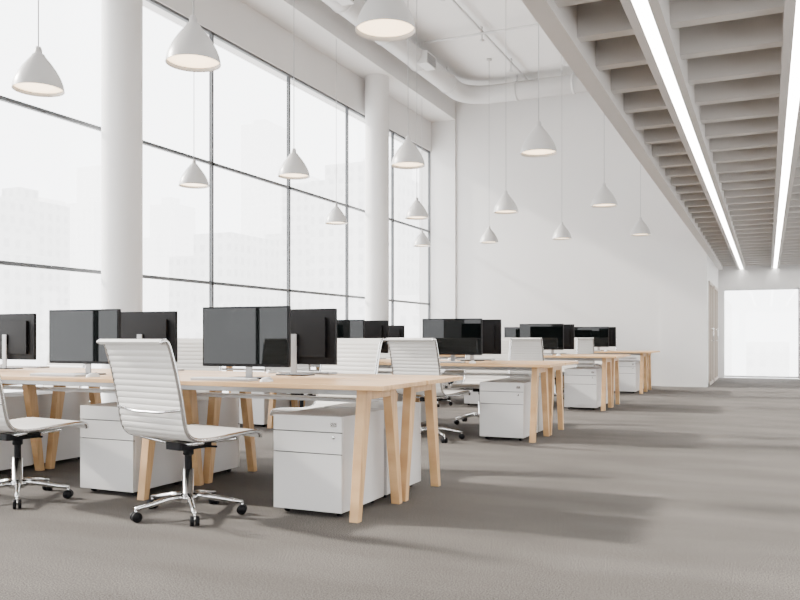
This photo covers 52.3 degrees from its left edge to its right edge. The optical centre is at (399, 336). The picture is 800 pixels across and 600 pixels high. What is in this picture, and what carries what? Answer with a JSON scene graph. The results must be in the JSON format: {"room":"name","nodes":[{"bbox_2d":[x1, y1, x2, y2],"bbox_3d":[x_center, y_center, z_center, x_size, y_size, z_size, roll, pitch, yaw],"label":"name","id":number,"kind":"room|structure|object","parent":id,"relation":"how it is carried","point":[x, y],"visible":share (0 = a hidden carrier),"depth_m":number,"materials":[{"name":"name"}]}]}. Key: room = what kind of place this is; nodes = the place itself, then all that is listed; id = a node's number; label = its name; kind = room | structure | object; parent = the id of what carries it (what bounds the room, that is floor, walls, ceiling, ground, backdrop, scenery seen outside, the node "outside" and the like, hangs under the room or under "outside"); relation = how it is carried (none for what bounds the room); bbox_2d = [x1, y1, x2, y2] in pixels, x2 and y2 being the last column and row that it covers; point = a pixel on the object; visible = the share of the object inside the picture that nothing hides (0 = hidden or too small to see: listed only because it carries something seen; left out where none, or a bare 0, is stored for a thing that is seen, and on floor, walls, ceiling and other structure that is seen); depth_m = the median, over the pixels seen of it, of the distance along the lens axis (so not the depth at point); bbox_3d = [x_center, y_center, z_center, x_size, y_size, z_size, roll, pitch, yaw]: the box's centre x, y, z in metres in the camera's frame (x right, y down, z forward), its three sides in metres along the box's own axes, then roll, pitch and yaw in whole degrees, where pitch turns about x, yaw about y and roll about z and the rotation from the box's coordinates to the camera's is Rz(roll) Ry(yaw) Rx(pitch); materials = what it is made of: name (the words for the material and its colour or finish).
{"room":"open-plan office","nodes":[
{"label":"open-plan office","id":0,"kind":"room"},
{"bbox_2d":[143,0,430,394],"bbox_3d":[-4.047,-2.250,8.411,0.300,6.500,22.600,0,0,24],"label":"wall","id":1,"kind":"structure","parent":0,"point":[234,21],"depth_m":13.47,"materials":[{"name":"paint"}]},
{"bbox_2d":[0,95,100,273],"bbox_3d":[-3.857,-1.680,8.588,0.050,5.120,2.000,0,0,24],"label":"window","id":2,"kind":"structure","parent":1,"relation":"in","point":[2,98],"depth_m":8.74,"materials":[{"name":"grey metal"}]},
{"bbox_2d":[143,0,212,306],"bbox_3d":[-3.034,-1.680,10.411,0.050,5.120,2.000,0,0,24],"label":"window","id":3,"kind":"structure","parent":1,"relation":"in","point":[154,2],"depth_m":11.30,"materials":[{"name":"grey metal"}]},
{"bbox_2d":[213,32,289,306],"bbox_3d":[-2.212,-1.680,12.234,0.050,5.120,2.000,0,0,24],"label":"window","id":4,"kind":"structure","parent":1,"relation":"in","point":[215,35],"depth_m":12.52,"materials":[{"name":"grey metal"}]},
{"bbox_2d":[290,75,347,319],"bbox_3d":[-1.389,-1.680,14.057,0.050,5.120,2.000,0,0,24],"label":"window","id":5,"kind":"structure","parent":1,"relation":"in","point":[293,78],"depth_m":14.66,"materials":[{"name":"grey metal"}]},
{"bbox_2d":[348,106,393,324],"bbox_3d":[-0.565,-1.680,15.880,0.050,5.120,2.000,0,0,24],"label":"window","id":6,"kind":"structure","parent":1,"relation":"in","point":[391,219],"depth_m":16.77,"materials":[{"name":"grey metal"}]},
{"bbox_2d":[394,132,429,318],"bbox_3d":[0.258,-1.680,17.702,0.050,5.120,2.000,0,0,24],"label":"window","id":7,"kind":"structure","parent":1,"relation":"in","point":[395,133],"depth_m":18.59,"materials":[{"name":"grey metal"}]},
{"bbox_2d":[240,0,455,121],"bbox_3d":[-3.585,-5.200,8.366,0.580,0.600,22.300,0,0,24],"label":"ceiling beam","id":8,"kind":"structure","parent":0,"point":[314,22],"depth_m":14.17,"materials":[{"name":"white paint"}]},
{"bbox_2d":[0,377,799,599],"bbox_3d":[1.825,1.100,8.173,11.200,0.200,27.000,0,0,24],"label":"floor","id":9,"kind":"structure","parent":0,"point":[663,492],"depth_m":4.27,"materials":[{"name":"grey carpet"}]},
{"bbox_2d":[0,394,32,470],"bbox_3d":[-3.089,0.720,6.001,0.440,0.560,0.544,0,0,24],"label":"drawer pedestal","id":10,"kind":"object","parent":9,"relation":"on","point":[15,404],"visible":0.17,"depth_m":6.01,"materials":[{"name":"white metal"}]},
{"bbox_2d":[0,376,88,508],"bbox_3d":[-2.398,0.505,4.986,0.611,0.990,0.720,0,0,31],"label":"office chair","id":11,"kind":"object","parent":9,"relation":"on","point":[18,429],"visible":1,"depth_m":4.99,"materials":[{"name":"white leather"}]},
{"bbox_2d":[4,390,89,463],"bbox_3d":[-2.849,0.720,6.533,0.440,0.560,0.544,0,0,24],"label":"drawer pedestal","id":12,"kind":"object","parent":9,"relation":"on","point":[68,447],"visible":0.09,"depth_m":6.46,"materials":[{"name":"white metal"}]},
{"bbox_2d":[42,353,84,387],"bbox_3d":[-3.200,0.505,7.307,0.611,0.990,0.720,0,0,31],"label":"office chair","id":13,"kind":"object","parent":9,"relation":"on","point":[57,365],"visible":0.06,"depth_m":7.52,"materials":[{"name":"white leather"}]},
{"bbox_2d":[101,0,142,402],"bbox_3d":[-3.174,-1.950,9.300,0.470,5.900,0.470,0,0,24],"label":"round column","id":14,"kind":"structure","parent":9,"relation":"on","point":[121,20],"depth_m":9.11,"materials":[{"name":"paint"}]},
{"bbox_2d":[80,402,184,494],"bbox_3d":[-1.750,0.720,5.396,0.440,0.560,0.544,0,0,24],"label":"drawer pedestal","id":15,"kind":"object","parent":9,"relation":"on","point":[110,457],"visible":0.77,"depth_m":5.17,"materials":[{"name":"white metal"}]},
{"bbox_2d":[96,339,261,525],"bbox_3d":[-1.237,0.505,4.563,0.611,0.990,0.720,0,0,35],"label":"office chair","id":16,"kind":"object","parent":9,"relation":"on","point":[150,403],"visible":1,"depth_m":4.39,"materials":[{"name":"white leather"}]},
{"bbox_2d":[176,338,221,391],"bbox_3d":[-1.811,0.505,6.685,0.611,0.990,0.720,0,0,17],"label":"office chair","id":17,"kind":"object","parent":9,"relation":"on","point":[190,350],"visible":0.03,"depth_m":6.95,"materials":[{"name":"white leather"}]},
{"bbox_2d":[197,396,239,472],"bbox_3d":[-1.509,0.720,5.928,0.440,0.560,0.544,0,0,24],"label":"drawer pedestal","id":18,"kind":"object","parent":9,"relation":"on","point":[227,455],"visible":0.3,"depth_m":5.93,"materials":[{"name":"white metal"}]},
{"bbox_2d":[0,367,462,522],"bbox_3d":[-1.933,0.630,5.804,4.600,0.740,1.250,0,0,24],"label":"desk","id":19,"kind":"object","parent":9,"relation":"on","point":[367,388],"visible":0.77,"depth_m":5.10,"materials":[{"name":"brown wood"}]},
{"bbox_2d":[0,313,36,368],"bbox_3d":[-3.223,0.035,6.667,0.630,0.450,0.160,0,0,27],"label":"computer monitor","id":20,"kind":"object","parent":19,"relation":"on","point":[18,332],"visible":1,"depth_m":6.60,"materials":[{"name":"black plastic"}]},
{"bbox_2d":[7,365,49,367],"bbox_3d":[-3.164,0.252,6.893,0.420,0.016,0.120,0,0,24],"label":"keyboard","id":21,"kind":"object","parent":19,"relation":"on","point":[17,366],"visible":0.98,"depth_m":6.83,"materials":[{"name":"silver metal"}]},
{"bbox_2d":[30,373,86,376],"bbox_3d":[-2.273,0.252,5.426,0.420,0.016,0.120,0,0,24],"label":"keyboard","id":22,"kind":"object","parent":19,"relation":"on","point":[31,374],"visible":0.98,"depth_m":5.37,"materials":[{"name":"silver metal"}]},
{"bbox_2d":[49,309,120,374],"bbox_3d":[-2.175,0.035,5.645,0.630,0.450,0.160,0,0,24],"label":"computer monitor","id":23,"kind":"object","parent":19,"relation":"on","point":[73,334],"visible":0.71,"depth_m":5.62,"materials":[{"name":"black plastic"}]},
{"bbox_2d":[86,372,99,376],"bbox_3d":[-2.000,0.246,5.303,0.062,0.028,0.108,0,0,24],"label":"computer mouse","id":24,"kind":"object","parent":19,"relation":"on","point":[95,374],"visible":0.98,"depth_m":5.28,"materials":[{"name":"white plastic"}]},
{"bbox_2d":[121,311,177,361],"bbox_3d":[-1.933,0.035,6.084,0.630,0.450,0.160,0,0,25],"label":"computer monitor","id":25,"kind":"object","parent":19,"relation":"on","point":[150,324],"visible":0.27,"depth_m":6.03,"materials":[{"name":"black plastic"}]},
{"bbox_2d":[190,377,258,381],"bbox_3d":[-1.052,0.252,4.875,0.420,0.016,0.120,0,0,24],"label":"keyboard","id":26,"kind":"object","parent":19,"relation":"on","point":[191,378],"visible":1,"depth_m":4.82,"materials":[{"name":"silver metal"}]},
{"bbox_2d":[203,306,290,378],"bbox_3d":[-0.954,0.035,5.094,0.630,0.450,0.160,0,0,23],"label":"computer monitor","id":27,"kind":"object","parent":19,"relation":"on","point":[249,337],"visible":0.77,"depth_m":5.05,"materials":[{"name":"black plastic"}]},
{"bbox_2d":[260,376,272,381],"bbox_3d":[-0.779,0.246,4.751,0.062,0.028,0.108,0,0,24],"label":"computer mouse","id":28,"kind":"object","parent":19,"relation":"on","point":[264,379],"visible":1,"depth_m":4.72,"materials":[{"name":"white plastic"}]},
{"bbox_2d":[266,369,276,372],"bbox_3d":[-0.926,0.246,5.882,0.062,0.028,0.108,0,0,24],"label":"computer mouse","id":29,"kind":"object","parent":19,"relation":"on","point":[269,370],"visible":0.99,"depth_m":5.85,"materials":[{"name":"white plastic"}]},
{"bbox_2d":[276,308,336,375],"bbox_3d":[-0.712,0.035,5.533,0.630,0.450,0.160,0,0,27],"label":"computer monitor","id":30,"kind":"object","parent":19,"relation":"on","point":[313,331],"visible":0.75,"depth_m":5.46,"materials":[{"name":"black plastic"}]},
{"bbox_2d":[279,371,336,374],"bbox_3d":[-0.653,0.252,5.759,0.420,0.016,0.120,0,0,24],"label":"keyboard","id":31,"kind":"object","parent":19,"relation":"on","point":[280,372],"visible":0.81,"depth_m":5.70,"materials":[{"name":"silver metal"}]},
{"bbox_2d":[231,391,289,426],"bbox_3d":[-1.591,0.720,9.318,0.440,0.560,0.544,0,0,24],"label":"drawer pedestal","id":32,"kind":"object","parent":9,"relation":"on","point":[260,406],"visible":0.36,"depth_m":9.03,"materials":[{"name":"white metal"}]},
{"bbox_2d":[264,364,315,429],"bbox_3d":[-1.068,0.505,8.481,0.611,0.990,0.720,0,0,25],"label":"office chair","id":33,"kind":"object","parent":9,"relation":"on","point":[300,367],"visible":0.08,"depth_m":8.29,"materials":[{"name":"white leather"}]},
{"bbox_2d":[290,394,314,406],"bbox_3d":[-1.351,0.720,9.851,0.440,0.560,0.544,0,0,24],"label":"drawer pedestal","id":34,"kind":"object","parent":9,"relation":"on","point":[307,403],"visible":0.02,"depth_m":9.83,"materials":[{"name":"white metal"}]},
{"bbox_2d":[270,338,385,415],"bbox_3d":[-0.514,0.505,6.093,0.611,0.990,0.720,0,0,33],"label":"office chair","id":35,"kind":"object","parent":9,"relation":"on","point":[354,355],"visible":0.24,"depth_m":6.28,"materials":[{"name":"white leather"}]},
{"bbox_2d":[274,407,383,515],"bbox_3d":[-0.410,0.720,4.791,0.440,0.560,0.544,0,0,24],"label":"drawer pedestal","id":36,"kind":"object","parent":9,"relation":"on","point":[313,455],"visible":1,"depth_m":4.56,"materials":[{"name":"white metal"}]},
{"bbox_2d":[324,401,420,497],"bbox_3d":[-0.169,0.720,5.323,0.440,0.560,0.544,0,0,24],"label":"drawer pedestal","id":37,"kind":"object","parent":9,"relation":"on","point":[415,472],"visible":0.31,"depth_m":5.34,"materials":[{"name":"white metal"}]},
{"bbox_2d":[365,74,388,320],"bbox_3d":[-0.433,-1.950,15.370,0.470,5.900,0.470,0,0,24],"label":"round column","id":38,"kind":"structure","parent":9,"relation":"on","point":[376,85],"depth_m":15.17,"materials":[{"name":"paint"}]},
{"bbox_2d":[377,353,391,373],"bbox_3d":[-0.329,0.505,10.007,0.611,0.990,0.720,0,0,24],"label":"office chair","id":39,"kind":"object","parent":9,"relation":"on","point":[382,355],"visible":0.02,"depth_m":10.19,"materials":[{"name":"white leather"}]},
{"bbox_2d":[379,394,402,401],"bbox_3d":[-0.252,0.720,8.713,0.440,0.560,0.544,0,0,24],"label":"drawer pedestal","id":40,"kind":"object","parent":9,"relation":"on","point":[400,397],"visible":0.02,"depth_m":8.72,"materials":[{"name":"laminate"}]},
{"bbox_2d":[222,359,578,442],"bbox_3d":[-0.435,0.630,9.122,4.600,0.740,1.250,0,0,24],"label":"desk","id":41,"kind":"object","parent":9,"relation":"on","point":[547,369],"visible":0.3,"depth_m":8.22,"materials":[{"name":"brown wood"}]},
{"bbox_2d":[337,319,364,337],"bbox_3d":[-0.678,0.035,8.963,0.630,0.450,0.160,0,0,19],"label":"computer monitor","id":42,"kind":"object","parent":41,"relation":"on","point":[345,328],"visible":0.18,"depth_m":8.88,"materials":[{"name":"black plastic"}]},
{"bbox_2d":[365,320,388,352],"bbox_3d":[-0.434,0.035,9.401,0.630,0.450,0.160,0,0,21],"label":"computer monitor","id":43,"kind":"object","parent":41,"relation":"on","point":[373,328],"visible":0.17,"depth_m":9.32,"materials":[{"name":"black plastic"}]},
{"bbox_2d":[422,318,481,360],"bbox_3d":[0.542,0.035,8.412,0.630,0.450,0.160,0,0,18],"label":"computer monitor","id":44,"kind":"object","parent":41,"relation":"on","point":[460,336],"visible":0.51,"depth_m":8.37,"materials":[{"name":"black plastic"}]},
{"bbox_2d":[440,361,465,362],"bbox_3d":[0.446,0.252,8.192,0.420,0.016,0.120,0,0,24],"label":"keyboard","id":45,"kind":"object","parent":41,"relation":"on","point":[440,361],"visible":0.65,"depth_m":8.11,"materials":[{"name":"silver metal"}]},
{"bbox_2d":[457,359,494,360],"bbox_3d":[0.845,0.252,9.076,0.420,0.016,0.120,0,0,24],"label":"keyboard","id":46,"kind":"object","parent":41,"relation":"on","point":[457,359],"visible":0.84,"depth_m":8.98,"materials":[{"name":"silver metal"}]},
{"bbox_2d":[460,319,500,360],"bbox_3d":[0.788,0.035,8.850,0.630,0.450,0.160,0,0,22],"label":"computer monitor","id":47,"kind":"object","parent":41,"relation":"on","point":[491,328],"visible":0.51,"depth_m":8.77,"materials":[{"name":"black plastic"}]},
{"bbox_2d":[391,374,425,421],"bbox_3d":[-0.011,0.720,9.246,0.440,0.560,0.544,0,0,24],"label":"drawer pedestal","id":48,"kind":"object","parent":9,"relation":"on","point":[423,410],"visible":0.05,"depth_m":9.33,"materials":[{"name":"white metal"}]},
{"bbox_2d":[385,338,470,442],"bbox_3d":[0.261,0.505,7.932,0.611,0.990,0.720,0,0,34],"label":"office chair","id":49,"kind":"object","parent":9,"relation":"on","point":[408,356],"visible":0.62,"depth_m":7.71,"materials":[{"name":"white leather"}]},
{"bbox_2d":[437,375,456,406],"bbox_3d":[0.395,0.505,11.868,0.611,0.990,0.720,0,0,37],"label":"office chair","id":50,"kind":"object","parent":9,"relation":"on","point":[450,402],"visible":0.09,"depth_m":11.87,"materials":[{"name":"white leather"}]},
{"bbox_2d":[444,359,463,398],"bbox_3d":[1.116,0.505,13.350,0.611,0.990,0.720,0,0,21],"label":"office chair","id":51,"kind":"object","parent":9,"relation":"on","point":[446,370],"visible":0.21,"depth_m":13.09,"materials":[{"name":"white leather"}]},
{"bbox_2d":[464,388,478,404],"bbox_3d":[1.246,0.720,12.031,0.440,0.560,0.544,0,0,24],"label":"drawer pedestal","id":52,"kind":"object","parent":9,"relation":"on","point":[473,398],"visible":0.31,"depth_m":11.82,"materials":[{"name":"white metal"}]},
{"bbox_2d":[450,338,511,424],"bbox_3d":[0.970,0.505,9.422,0.611,0.990,0.720,0,0,21],"label":"office chair","id":53,"kind":"object","parent":9,"relation":"on","point":[471,382],"visible":0.37,"depth_m":9.59,"materials":[{"name":"white leather"}]},
{"bbox_2d":[480,379,537,440],"bbox_3d":[1.088,0.720,8.109,0.440,0.560,0.544,0,0,24],"label":"drawer pedestal","id":54,"kind":"object","parent":9,"relation":"on","point":[504,404],"visible":0.84,"depth_m":7.87,"materials":[{"name":"white metal"}]},
{"bbox_2d":[500,377,542,433],"bbox_3d":[1.329,0.720,8.641,0.440,0.560,0.544,0,0,24],"label":"drawer pedestal","id":55,"kind":"object","parent":9,"relation":"on","point":[540,416],"visible":0.12,"depth_m":8.36,"materials":[{"name":"white metal"}]},
{"bbox_2d":[509,338,555,407],"bbox_3d":[1.770,0.505,11.245,0.611,0.990,0.720,0,0,27],"label":"office chair","id":56,"kind":"object","parent":9,"relation":"on","point":[523,349],"visible":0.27,"depth_m":10.98,"materials":[{"name":"white leather"}]},
{"bbox_2d":[439,354,630,410],"bbox_3d":[1.063,0.630,12.440,4.600,0.740,1.250,0,0,24],"label":"desk","id":57,"kind":"object","parent":9,"relation":"on","point":[610,362],"visible":0.3,"depth_m":11.44,"materials":[{"name":"brown wood"}]},
{"bbox_2d":[389,325,404,337],"bbox_3d":[-0.226,0.035,13.302,0.630,0.450,0.160,0,0,24],"label":"computer monitor","id":58,"kind":"object","parent":57,"relation":"on","point":[395,331],"visible":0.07,"depth_m":13.21,"materials":[{"name":"black plastic"}]},
{"bbox_2d":[519,324,563,351],"bbox_3d":[2.040,0.035,11.729,0.630,0.450,0.160,0,0,18],"label":"computer monitor","id":59,"kind":"object","parent":57,"relation":"on","point":[552,335],"visible":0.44,"depth_m":11.68,"materials":[{"name":"black plastic"}]},
{"bbox_2d":[551,324,573,354],"bbox_3d":[2.285,0.035,12.168,0.630,0.450,0.160,0,0,24],"label":"computer monitor","id":60,"kind":"object","parent":57,"relation":"on","point":[568,328],"visible":0.38,"depth_m":12.07,"materials":[{"name":"black plastic"}]},
{"bbox_2d":[544,338,577,399],"bbox_3d":[2.477,0.505,12.735,0.611,0.990,0.720,0,0,22],"label":"office chair","id":61,"kind":"object","parent":9,"relation":"on","point":[569,351],"visible":0.13,"depth_m":12.89,"materials":[{"name":"white leather"}]},
{"bbox_2d":[563,338,594,391],"bbox_3d":[3.208,0.505,14.554,0.611,0.990,0.720,0,0,22],"label":"office chair","id":62,"kind":"object","parent":9,"relation":"on","point":[585,345],"visible":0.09,"depth_m":14.25,"materials":[{"name":"white leather"}]},
{"bbox_2d":[564,367,601,409],"bbox_3d":[2.586,0.720,11.426,0.440,0.560,0.544,0,0,24],"label":"drawer pedestal","id":63,"kind":"object","parent":9,"relation":"on","point":[582,386],"visible":1,"depth_m":11.19,"materials":[{"name":"white metal"}]},
{"bbox_2d":[576,366,607,403],"bbox_3d":[2.826,0.720,11.958,0.440,0.560,0.544,0,0,24],"label":"drawer pedestal","id":64,"kind":"object","parent":9,"relation":"on","point":[579,366],"visible":0.15,"depth_m":11.79,"materials":[{"name":"white metal"}]},
{"bbox_2d":[594,338,616,365],"bbox_3d":[3.968,0.505,16.055,0.611,0.990,0.720,0,0,23],"label":"office chair","id":65,"kind":"object","parent":9,"relation":"on","point":[595,348],"visible":0.1,"depth_m":16.24,"materials":[{"name":"white leather"}]},
{"bbox_2d":[563,350,659,393],"bbox_3d":[2.561,0.630,15.757,4.600,0.740,1.250,0,0,24],"label":"desk","id":66,"kind":"object","parent":9,"relation":"on","point":[645,356],"visible":0.29,"depth_m":14.73,"materials":[{"name":"brown wood"}]},
{"bbox_2d":[504,327,518,337],"bbox_3d":[2.317,0.035,15.598,0.630,0.450,0.160,0,0,18],"label":"computer monitor","id":67,"kind":"object","parent":66,"relation":"on","point":[509,332],"visible":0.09,"depth_m":15.62,"materials":[{"name":"black plastic"}]},
{"bbox_2d":[574,327,608,346],"bbox_3d":[3.540,0.035,15.046,0.630,0.450,0.160,0,0,23],"label":"computer monitor","id":68,"kind":"object","parent":66,"relation":"on","point":[600,335],"visible":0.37,"depth_m":14.98,"materials":[{"name":"black plastic"}]},
{"bbox_2d":[597,327,615,350],"bbox_3d":[3.783,0.035,15.485,0.630,0.450,0.160,0,0,23],"label":"computer monitor","id":69,"kind":"object","parent":66,"relation":"on","point":[612,330],"visible":0.16,"depth_m":15.39,"materials":[{"name":"black plastic"}]},
{"bbox_2d":[614,361,639,392],"bbox_3d":[4.084,0.720,14.744,0.440,0.560,0.544,0,0,24],"label":"drawer pedestal","id":70,"kind":"object","parent":9,"relation":"on","point":[629,371],"visible":0.59,"depth_m":14.48,"materials":[{"name":"white metal"}]},
{"bbox_2d":[363,0,572,85],"bbox_3d":[-1.160,-5.600,7.272,6.500,0.200,22.900,0,0,24],"label":"ceiling","id":71,"kind":"structure","parent":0,"point":[465,58],"depth_m":15.15,"materials":[{"name":"paint"}]},
{"bbox_2d":[11,0,64,96],"bbox_3d":[-2.732,-3.683,6.149,0.370,3.635,0.370,0,0,24],"label":"pendant lamp","id":72,"kind":"object","parent":71,"relation":"hanging from","point":[36,76],"visible":1,"depth_m":6.08,"materials":[{"name":"white metal"}]},
{"bbox_2d":[165,0,220,71],"bbox_3d":[-1.410,-3.683,5.552,0.370,3.635,0.370,0,0,24],"label":"pendant lamp","id":73,"kind":"object","parent":71,"relation":"hanging from","point":[192,49],"visible":1,"depth_m":5.48,"materials":[{"name":"white metal"}]},
{"bbox_2d":[178,159,208,188],"bbox_3d":[-2.546,-3.683,10.059,0.370,3.635,0.370,0,0,24],"label":"pendant lamp","id":74,"kind":"object","parent":71,"relation":"hanging from","point":[193,177],"visible":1,"depth_m":9.96,"materials":[{"name":"white metal"}]},
{"bbox_2d":[278,148,309,179],"bbox_3d":[-1.234,-3.683,9.466,0.370,3.635,0.370,0,0,24],"label":"pendant lamp","id":75,"kind":"object","parent":71,"relation":"hanging from","point":[293,167],"visible":1,"depth_m":9.37,"materials":[{"name":"white metal"}]},
{"bbox_2d":[325,203,346,224],"bbox_3d":[-1.048,-3.683,13.377,0.370,3.635,0.370,0,0,24],"label":"pendant lamp","id":76,"kind":"object","parent":71,"relation":"hanging from","point":[336,216],"visible":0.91,"depth_m":13.28,"materials":[{"name":"white metal"}]},
{"bbox_2d":[355,0,415,41],"bbox_3d":[-0.089,-3.683,4.955,0.370,3.635,0.370,0,0,24],"label":"pendant lamp","id":77,"kind":"object","parent":71,"relation":"hanging from","point":[378,20],"visible":1,"depth_m":4.88,"materials":[{"name":"white metal"}]},
{"bbox_2d":[391,136,424,168],"bbox_3d":[0.088,-3.683,8.870,0.370,3.635,0.370,0,0,24],"label":"pendant lamp","id":78,"kind":"object","parent":71,"relation":"hanging from","point":[408,156],"visible":1,"depth_m":8.78,"materials":[{"name":"white metal"}]},
{"bbox_2d":[405,197,427,219],"bbox_3d":[0.264,-3.683,12.784,0.370,3.635,0.370,0,0,24],"label":"pendant lamp","id":79,"kind":"object","parent":71,"relation":"hanging from","point":[416,211],"visible":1,"depth_m":12.68,"materials":[{"name":"white metal"}]},
{"bbox_2d":[413,230,430,246],"bbox_3d":[0.450,-3.683,16.694,0.370,3.635,0.370,0,0,24],"label":"pendant lamp","id":80,"kind":"object","parent":71,"relation":"hanging from","point":[421,240],"visible":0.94,"depth_m":16.59,"materials":[{"name":"white metal"}]},
{"bbox_2d":[321,0,587,103],"bbox_3d":[-0.878,-5.232,6.883,5.045,0.535,21.785,0,0,24],"label":"ventilation duct","id":81,"kind":"object","parent":71,"relation":"attached to","point":[423,62],"visible":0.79,"depth_m":16.47,"materials":[{"name":"metal"}]},
{"bbox_2d":[424,0,539,79],"bbox_3d":[-0.591,-5.350,7.015,4.550,0.260,22.240,0,0,24],"label":"pipe","id":82,"kind":"object","parent":71,"relation":"attached to","point":[482,32],"visible":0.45,"depth_m":14.39,"materials":[{"name":"metal"}]},
{"bbox_2d":[480,58,497,243],"bbox_3d":[1.762,-3.683,16.101,0.370,3.635,0.370,0,0,24],"label":"pendant lamp","id":83,"kind":"object","parent":71,"relation":"hanging from","point":[489,237],"visible":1,"depth_m":16.00,"materials":[{"name":"white metal"}]},
{"bbox_2d":[493,190,517,213],"bbox_3d":[1.586,-3.683,12.187,0.370,3.635,0.370,0,0,24],"label":"pendant lamp","id":84,"kind":"object","parent":71,"relation":"hanging from","point":[505,205],"visible":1,"depth_m":12.08,"materials":[{"name":"white metal"}]},
{"bbox_2d":[520,24,556,157],"bbox_3d":[1.409,-3.683,8.273,0.370,3.635,0.370,0,0,24],"label":"pendant lamp","id":85,"kind":"object","parent":71,"relation":"hanging from","point":[538,143],"visible":1,"depth_m":8.20,"materials":[{"name":"white metal"}]},
{"bbox_2d":[552,222,571,239],"bbox_3d":[3.084,-3.683,15.505,0.370,3.635,0.370,0,0,24],"label":"pendant lamp","id":86,"kind":"object","parent":71,"relation":"hanging from","point":[561,233],"visible":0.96,"depth_m":15.40,"materials":[{"name":"white metal"}]},
{"bbox_2d":[591,183,617,207],"bbox_3d":[2.907,-3.683,11.591,0.370,3.635,0.370,0,0,24],"label":"pendant lamp","id":87,"kind":"object","parent":71,"relation":"hanging from","point":[604,198],"visible":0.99,"depth_m":11.49,"materials":[{"name":"white metal"}]},
{"bbox_2d":[630,163,650,235],"bbox_3d":[4.405,-3.683,14.908,0.370,3.635,0.370,0,0,24],"label":"pendant lamp","id":88,"kind":"object","parent":71,"relation":"hanging from","point":[640,228],"visible":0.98,"depth_m":14.83,"materials":[{"name":"white metal"}]},
{"bbox_2d":[431,92,707,386],"bbox_3d":[3.320,-2.250,17.559,6.200,6.500,0.260,0,0,24],"label":"wall","id":89,"kind":"structure","parent":0,"point":[653,288],"depth_m":17.40,"materials":[{"name":"paint"}]},
{"bbox_2d":[521,0,799,269],"bbox_3d":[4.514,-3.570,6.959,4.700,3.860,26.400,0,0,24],"label":"ceiling","id":90,"kind":"structure","parent":0,"point":[730,60],"depth_m":5.88,"materials":[{"name":"white paint"}]},
{"bbox_2d":[632,0,742,268],"bbox_3d":[2.871,-1.663,7.745,0.070,0.035,26.280,0,0,24],"label":"recessed light","id":91,"kind":"object","parent":90,"relation":"in","point":[642,8],"visible":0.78,"depth_m":5.50,"materials":[{"name":"white plastic"}]},
{"bbox_2d":[774,0,799,267],"bbox_3d":[3.541,-1.663,7.442,0.070,0.035,26.280,0,0,24],"label":"recessed light","id":92,"kind":"object","parent":90,"relation":"in","point":[794,84],"visible":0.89,"depth_m":6.19,"materials":[{"name":"white plastic"}]},
{"bbox_2d":[708,256,717,287],"bbox_3d":[6.910,-0.525,18.221,0.200,3.050,3.900,0,0,24],"label":"wall","id":93,"kind":"structure","parent":0,"point":[712,269],"depth_m":17.85,"materials":[{"name":"paint"}]},
{"bbox_2d":[708,281,713,385],"bbox_3d":[6.573,-0.075,17.303,0.180,2.150,1.450,0,0,24],"label":"door","id":94,"kind":"structure","parent":93,"relation":"in","point":[710,285],"depth_m":17.25,"materials":[{"name":"beige"}]},
{"bbox_2d":[714,286,717,381],"bbox_3d":[7.272,-0.075,18.853,0.180,2.150,1.450,0,0,24],"label":"door","id":95,"kind":"structure","parent":93,"relation":"in","point":[715,288],"depth_m":18.81,"materials":[{"name":"beige"}]},
{"bbox_2d":[718,264,799,378],"bbox_3d":[9.896,-0.550,19.122,4.900,3.100,0.200,0,0,24],"label":"wall","id":96,"kind":"structure","parent":0,"point":[788,275],"depth_m":19.66,"materials":[{"name":"paint"}]},
{"bbox_2d":[724,288,798,377],"bbox_3d":[8.690,-0.095,19.611,1.660,2.150,0.050,0,0,24],"label":"window","id":97,"kind":"structure","parent":96,"relation":"in","point":[755,288],"depth_m":19.57,"materials":[{"name":"white glass"}]},
{"label":"outside","id":98,"kind":"structure","parent":0,"visible":0},
{"bbox_3d":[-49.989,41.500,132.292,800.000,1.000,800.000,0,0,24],"label":"ground","id":99,"kind":"structure","parent":98,"visible":0},
{"bbox_2d":[0,119,788,401],"bbox_3d":[-67.574,-23.865,232.777,392.757,129.729,359.324,0,0,24],"label":"city buildings","id":100,"kind":"structure","parent":99,"relation":"on","point":[34,229],"depth_m":134.93}
]}

